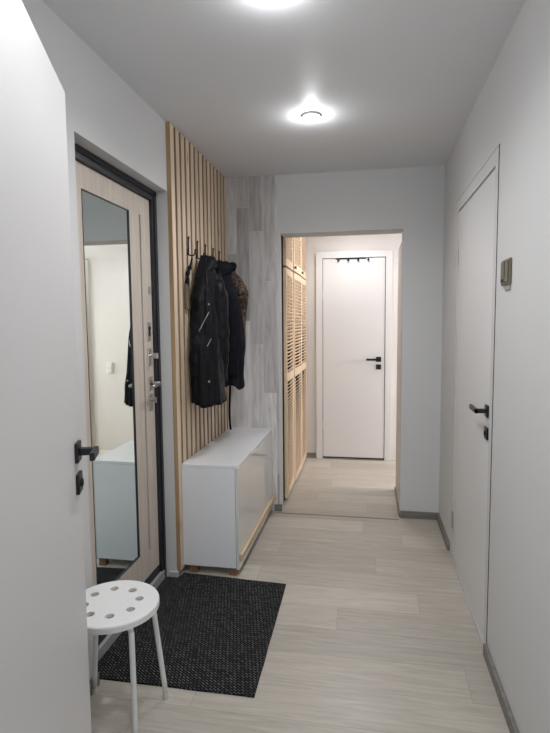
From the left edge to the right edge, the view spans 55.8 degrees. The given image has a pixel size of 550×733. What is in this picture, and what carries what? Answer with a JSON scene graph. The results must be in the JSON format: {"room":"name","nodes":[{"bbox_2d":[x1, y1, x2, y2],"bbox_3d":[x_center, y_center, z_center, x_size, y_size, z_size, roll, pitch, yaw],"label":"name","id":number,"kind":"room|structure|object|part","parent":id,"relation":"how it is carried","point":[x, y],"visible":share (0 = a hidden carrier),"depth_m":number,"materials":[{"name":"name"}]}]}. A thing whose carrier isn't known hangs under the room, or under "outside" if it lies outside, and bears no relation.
{"room":"apartment entrance hallway","nodes":[
{"label":"apartment entrance hallway","id":0,"kind":"room"},
{"bbox_2d":[0,0,98,732],"bbox_3d":[-0.445,0.335,1.022,0.095,2.022,0.813,-1,5,-11],"label":"door","id":1,"kind":"structure","parent":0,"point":[45,685],"depth_m":0.99,"materials":[{"name":"white paint"}]},
{"bbox_3d":[-0.513,0.306,1.371,0.015,0.052,0.052,-1,5,-11],"label":"lock plate","id":2,"kind":"part","parent":1,"relation":"part of","materials":[{"name":"black metal"}]},
{"bbox_3d":[-0.490,0.225,1.347,0.055,0.052,0.096,-1,5,-11],"label":"handle","id":3,"kind":"part","parent":1,"relation":"part of","materials":[{"name":"black metal"}]},
{"bbox_2d":[22,0,184,679],"bbox_3d":[-0.807,-0.001,2.293,0.270,2.500,3.412,0,5,10],"label":"wall","id":4,"kind":"structure","parent":0,"point":[105,116],"depth_m":2.13,"materials":[{"name":"white paint"}]},
{"bbox_2d":[89,672,99,696],"bbox_3d":[-0.832,1.304,1.387,0.016,0.052,1.406,0,5,10],"label":"baseboard","id":5,"kind":"structure","parent":4,"relation":"attached to","point":[98,676],"depth_m":2.02,"materials":[{"name":"grey wood"}]},
{"bbox_2d":[75,143,166,645],"bbox_3d":[-0.725,0.167,2.443,0.130,2.139,0.892,0,5,10],"label":"door","id":6,"kind":"structure","parent":4,"relation":"in","point":[117,213],"depth_m":2.46,"materials":[{"name":"beige metal"}]},
{"bbox_2d":[81,188,139,584],"bbox_3d":[-0.742,0.127,2.386,0.008,1.742,0.425,0,5,10],"label":"mirror","id":7,"kind":"object","parent":6,"relation":"attached to","point":[106,246],"depth_m":2.37,"materials":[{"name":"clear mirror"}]},
{"bbox_3d":[-0.669,-0.187,2.756,0.006,0.095,0.040,0,5,10],"label":"lock plate","id":8,"kind":"part","parent":6,"relation":"part of","materials":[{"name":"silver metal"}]},
{"bbox_3d":[-0.668,-0.054,2.767,0.006,0.085,0.040,0,5,10],"label":"lock plate","id":9,"kind":"part","parent":6,"relation":"part of","materials":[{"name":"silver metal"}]},
{"bbox_3d":[-0.666,0.089,2.779,0.006,0.070,0.040,0,5,10],"label":"lock plate","id":10,"kind":"part","parent":6,"relation":"part of","materials":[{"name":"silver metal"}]},
{"bbox_3d":[-0.665,0.189,2.788,0.006,0.085,0.040,0,5,10],"label":"lock plate","id":11,"kind":"part","parent":6,"relation":"part of","materials":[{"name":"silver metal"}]},
{"bbox_3d":[-0.640,0.096,2.729,0.064,0.025,0.111,0,5,10],"label":"handle","id":12,"kind":"part","parent":6,"relation":"part of","materials":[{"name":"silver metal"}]},
{"bbox_2d":[98,570,164,660],"bbox_3d":[-0.709,1.211,2.519,0.018,0.045,0.874,0,5,10],"label":"trim","id":13,"kind":"structure","parent":4,"relation":"attached to","point":[109,639],"depth_m":2.33,"materials":[{"name":"grey plastic"}]},
{"bbox_2d":[169,570,178,576],"bbox_3d":[-0.573,1.179,2.947,0.052,0.035,0.019,0,5,10],"label":"trim","id":14,"kind":"structure","parent":4,"relation":"attached to","point":[172,573],"depth_m":2.94,"materials":[{"name":"grey plastic"}]},
{"bbox_2d":[165,122,228,570],"bbox_3d":[-0.460,-0.113,3.387,0.025,2.463,1.100,0,5,10],"label":"wall panel","id":15,"kind":"object","parent":4,"relation":"attached to","point":[196,191],"visible":0.53,"depth_m":3.01,"materials":[{"name":"beige wood"}]},
{"bbox_2d":[187,236,195,255],"bbox_3d":[-0.484,-0.697,3.008,0.056,0.114,0.016,0,5,10],"label":"coat hook","id":16,"kind":"object","parent":15,"relation":"attached to","point":[188,237],"visible":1,"depth_m":3.01,"materials":[{"name":"black metal"}]},
{"bbox_2d":[185,257,192,309],"bbox_3d":[-0.499,-0.479,2.993,0.028,0.309,0.085,1,5,20],"label":"strap","id":17,"kind":"object","parent":16,"relation":"hanging from","point":[187,281],"visible":1,"depth_m":2.98,"materials":[{"name":"black fabric"}]},
{"bbox_2d":[196,241,204,258],"bbox_3d":[-0.455,-0.710,3.165,0.056,0.114,0.016,0,5,10],"label":"coat hook","id":18,"kind":"object","parent":15,"relation":"attached to","point":[196,241],"visible":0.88,"depth_m":3.17,"materials":[{"name":"black metal"}]},
{"bbox_2d":[189,255,229,407],"bbox_3d":[-0.387,-0.222,3.106,0.204,0.898,0.333,0,5,10],"label":"coat","id":19,"kind":"object","parent":18,"relation":"hanging from","point":[209,316],"visible":1,"depth_m":3.03,"materials":[{"name":"fabric"}]},
{"bbox_3d":[-0.398,-0.738,3.486,0.056,0.114,0.016,0,5,10],"label":"coat hook","id":20,"kind":"object","parent":15,"relation":"attached to","visible":0},
{"bbox_2d":[215,260,245,389],"bbox_3d":[-0.314,-0.270,3.421,0.224,0.862,0.324,0,5,10],"label":"coat","id":21,"kind":"object","parent":20,"relation":"hanging from","point":[237,343],"visible":0.55,"depth_m":3.31,"materials":[{"name":"fabric"}]},
{"bbox_2d":[216,261,231,276],"bbox_3d":[-0.334,-0.631,3.436,0.103,0.135,0.236,0,5,10],"label":"hood","id":22,"kind":"object","parent":21,"relation":"attached to","point":[224,268],"depth_m":3.36,"materials":[{"name":"black fabric"}]},
{"bbox_2d":[42,0,524,177],"bbox_3d":[0.612,-1.266,1.667,4.600,0.100,7.700,0,5,10],"label":"ceiling","id":23,"kind":"structure","parent":0,"point":[391,83],"depth_m":2.19,"materials":[{"name":"white paint"}]},
{"bbox_2d":[301,111,320,120],"bbox_3d":[0.186,-1.286,2.680,0.100,0.022,0.100,0,5,10],"label":"recessed light","id":24,"kind":"object","parent":23,"relation":"in","point":[311,115],"visible":1,"depth_m":2.66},
{"bbox_2d":[90,457,509,732],"bbox_3d":[0.636,1.325,1.886,4.600,0.100,7.700,0,5,10],"label":"floor","id":25,"kind":"structure","parent":0,"point":[375,631],"depth_m":2.37,"materials":[{"name":"beige laminate"}]},
{"bbox_2d":[86,580,168,732],"bbox_3d":[-0.578,1.062,1.868,0.330,0.450,0.320,0,5,10],"label":"round stool","id":26,"kind":"object","parent":25,"relation":"on","point":[105,603],"visible":0.73,"depth_m":1.83,"materials":[{"name":"white plastic"}]},
{"bbox_3d":[-0.664,1.053,1.965,0.019,0.426,0.148,-5,7,-42],"label":"leg","id":27,"kind":"part","parent":26,"relation":"part of","materials":[{"name":"white metal"}]},
{"bbox_3d":[-0.576,0.850,1.849,0.320,0.026,0.320,0,5,10],"label":"seat","id":28,"kind":"part","parent":26,"relation":"part of","materials":[{"name":"white plastic"}]},
{"bbox_3d":[-0.502,1.066,1.781,0.019,0.424,0.104,-4,6,-39],"label":"leg","id":29,"kind":"part","parent":26,"relation":"part of","materials":[{"name":"white metal"}]},
{"bbox_3d":[-0.469,1.052,1.942,0.138,0.425,0.019,-4,6,-36],"label":"leg","id":30,"kind":"part","parent":26,"relation":"part of","materials":[{"name":"white metal"}]},
{"bbox_2d":[97,572,285,697],"bbox_3d":[-0.343,1.228,2.498,0.699,0.007,0.909,0,5,10],"label":"rug","id":31,"kind":"object","parent":25,"relation":"on","point":[216,632],"visible":0.88,"depth_m":2.36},
{"bbox_2d":[182,427,274,575],"bbox_3d":[-0.264,0.828,3.456,0.345,0.642,1.055,0,5,10],"label":"cabinet","id":32,"kind":"object","parent":25,"relation":"on","point":[228,497],"visible":0.97,"depth_m":2.96,"materials":[{"name":"white paint"}]},
{"bbox_3d":[-0.118,0.818,3.429,0.017,0.581,1.051,0,5,10],"label":"door","id":33,"kind":"part","parent":32,"relation":"part of","materials":[{"name":"paint"}]},
{"bbox_2d":[281,235,306,501],"bbox_3d":[-0.085,-0.173,4.734,0.620,2.420,1.545,0,5,10],"label":"wardrobe","id":34,"kind":"object","parent":25,"relation":"on","point":[293,250],"visible":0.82,"depth_m":4.57,"materials":[{"name":"beige wood"}]},
{"bbox_3d":[0.106,-1.061,4.213,0.030,0.517,0.430,0,5,9],"label":"louvred door","id":35,"kind":"part","parent":34,"relation":"part of","materials":[{"name":"brown wood"}]},
{"bbox_3d":[0.117,0.128,4.314,0.030,1.837,0.430,0,5,9],"label":"louvred door","id":36,"kind":"part","parent":34,"relation":"part of","materials":[{"name":"brown wood"}]},
{"bbox_3d":[0.193,-1.100,4.663,0.030,0.517,0.470,0,5,11],"label":"louvred door","id":37,"kind":"part","parent":34,"relation":"part of","materials":[{"name":"brown wood"}]},
{"bbox_3d":[0.204,0.089,4.764,0.030,1.837,0.470,0,5,11],"label":"louvred door","id":38,"kind":"part","parent":34,"relation":"part of","materials":[{"name":"brown wood"}]},
{"bbox_3d":[0.271,-1.140,5.130,0.030,0.517,0.460,0,5,9],"label":"louvred door","id":39,"kind":"part","parent":34,"relation":"part of","materials":[{"name":"brown wood"}]},
{"bbox_3d":[0.282,0.049,5.231,0.030,1.837,0.460,0,5,9],"label":"louvred door","id":40,"kind":"part","parent":34,"relation":"part of","materials":[{"name":"brown wood"}]},
{"bbox_2d":[304,233,401,459],"bbox_3d":[1.536,-0.275,5.285,3.950,2.500,0.120,0,5,10],"label":"wall","id":41,"kind":"structure","parent":0,"point":[377,241],"depth_m":5.34,"materials":[{"name":"white paint"}]},
{"bbox_2d":[307,452,315,457],"bbox_3d":[0.386,0.944,5.528,0.095,0.052,0.014,0,5,10],"label":"baseboard","id":42,"kind":"structure","parent":41,"relation":"attached to","point":[310,455],"depth_m":5.52,"materials":[{"name":"grey wood"}]},
{"bbox_2d":[324,457,382,460],"bbox_3d":[0.820,0.970,5.441,0.620,0.006,0.034,0,5,10],"label":"trim","id":43,"kind":"structure","parent":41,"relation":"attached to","point":[324,457],"depth_m":5.43,"materials":[{"name":"grey wood"}]},
{"bbox_2d":[316,250,392,460],"bbox_3d":[0.805,-0.097,5.331,0.767,2.150,0.077,0,5,10],"label":"door","id":44,"kind":"structure","parent":41,"relation":"in","point":[354,297],"depth_m":5.34,"materials":[{"name":"white paint"}]},
{"bbox_3d":[0.784,-1.080,5.252,0.342,0.031,0.030,0,5,10],"label":"over door hook rail","id":45,"kind":"part","parent":44,"relation":"part of","materials":[{"name":"black metal"}]},
{"bbox_3d":[1.005,-0.071,5.286,0.151,0.052,0.055,0,5,10],"label":"handle","id":46,"kind":"part","parent":44,"relation":"part of","materials":[{"name":"black metal"}]},
{"bbox_2d":[277,165,444,512],"bbox_3d":[0.297,-0.149,3.923,1.824,2.500,0.200,0,5,10],"label":"wall","id":47,"kind":"structure","parent":0,"point":[408,201],"depth_m":3.70,"materials":[{"name":"white paint"}]},
{"bbox_2d":[226,175,279,510],"bbox_3d":[-0.175,-0.142,3.901,0.403,2.500,0.010,0,5,10],"label":"wall panel","id":48,"kind":"object","parent":47,"relation":"attached to","point":[251,202],"visible":0.57,"depth_m":3.85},
{"bbox_2d":[274,504,281,510],"bbox_3d":[0.026,1.079,3.968,0.060,0.052,0.014,0,5,10],"label":"baseboard","id":49,"kind":"structure","parent":47,"relation":"attached to","point":[278,507],"depth_m":3.96,"materials":[{"name":"grey wood"}]},
{"bbox_2d":[276,512,398,519],"bbox_3d":[0.455,1.109,3.853,0.904,0.002,0.014,0,5,10],"label":"trim","id":50,"kind":"structure","parent":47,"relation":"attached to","point":[276,512],"depth_m":3.84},
{"bbox_2d":[400,511,436,519],"bbox_3d":[1.044,1.084,3.784,0.257,0.052,0.016,0,5,10],"label":"baseboard","id":51,"kind":"structure","parent":47,"relation":"attached to","point":[403,514],"depth_m":3.78,"materials":[{"name":"grey wood"}]},
{"bbox_2d":[396,242,401,503],"bbox_3d":[1.075,0.071,4.086,0.200,2.020,0.518,0,5,10],"label":"wall","id":52,"kind":"structure","parent":0,"point":[400,247],"depth_m":4.07,"materials":[{"name":"white paint"}]},
{"bbox_2d":[394,487,399,516],"bbox_3d":[0.971,1.067,4.129,0.010,0.030,0.638,0,5,10],"label":"baseboard","id":53,"kind":"structure","parent":52,"relation":"attached to","point":[394,487],"depth_m":4.07,"materials":[{"name":"grey wood"}]},
{"bbox_2d":[439,0,549,732],"bbox_3d":[0.945,0.004,2.039,0.120,2.500,3.532,0,5,10],"label":"wall","id":54,"kind":"structure","parent":0,"point":[511,110],"depth_m":1.79,"materials":[{"name":"white paint"}]},
{"bbox_2d":[437,513,449,549],"bbox_3d":[1.134,1.107,3.512,0.016,0.052,0.522,0,5,10],"label":"baseboard","id":55,"kind":"structure","parent":54,"relation":"attached to","point":[442,529],"depth_m":3.44,"materials":[{"name":"grey wood"}]},
{"bbox_2d":[450,144,499,644],"bbox_3d":[1.018,0.134,2.653,0.151,2.136,1.040,0,5,10],"label":"door","id":56,"kind":"structure","parent":54,"relation":"in","point":[477,208],"depth_m":2.53,"materials":[{"name":"white paint"}]},
{"bbox_3d":[0.908,0.189,2.312,0.055,0.052,0.151,0,5,10],"label":"handle","id":57,"kind":"part","parent":56,"relation":"part of","materials":[{"name":"black metal"}]},
{"bbox_3d":[0.920,0.291,2.268,0.015,0.052,0.052,0,5,10],"label":"lock plate","id":58,"kind":"part","parent":56,"relation":"part of","materials":[{"name":"black metal"}]},
{"bbox_2d":[483,643,518,732],"bbox_3d":[0.741,1.294,1.329,0.016,0.052,1.850,0,5,10],"label":"baseboard","id":59,"kind":"structure","parent":54,"relation":"attached to","point":[512,726],"depth_m":1.95,"materials":[{"name":"grey wood"}]},
{"bbox_2d":[500,257,511,290],"bbox_3d":[0.859,-0.342,1.935,0.016,0.114,0.120,0,5,10],"label":"wall control plate","id":60,"kind":"object","parent":54,"relation":"attached to","point":[506,265],"visible":1,"depth_m":1.90,"materials":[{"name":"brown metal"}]},
{"bbox_3d":[-0.372,-0.750,3.629,0.056,0.114,0.016,0,5,10],"label":"coat hook","id":61,"kind":"object","parent":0,"visible":0},
{"bbox_2d":[230,262,248,340],"bbox_3d":[-0.271,-0.368,3.689,0.203,0.728,0.213,0,5,10],"label":"coat","id":62,"kind":"object","parent":61,"relation":"hanging from","point":[242,292],"visible":0.31,"depth_m":3.59,"materials":[{"name":"brown fur"}]},
{"bbox_2d":[228,385,231,429],"bbox_3d":[-0.327,0.181,3.741,0.021,0.556,0.027,0,5,10],"label":"strap","id":63,"kind":"object","parent":62,"relation":"hanging from","point":[229,403],"visible":0.6,"depth_m":3.74,"materials":[{"name":"black fabric"}]}
]}

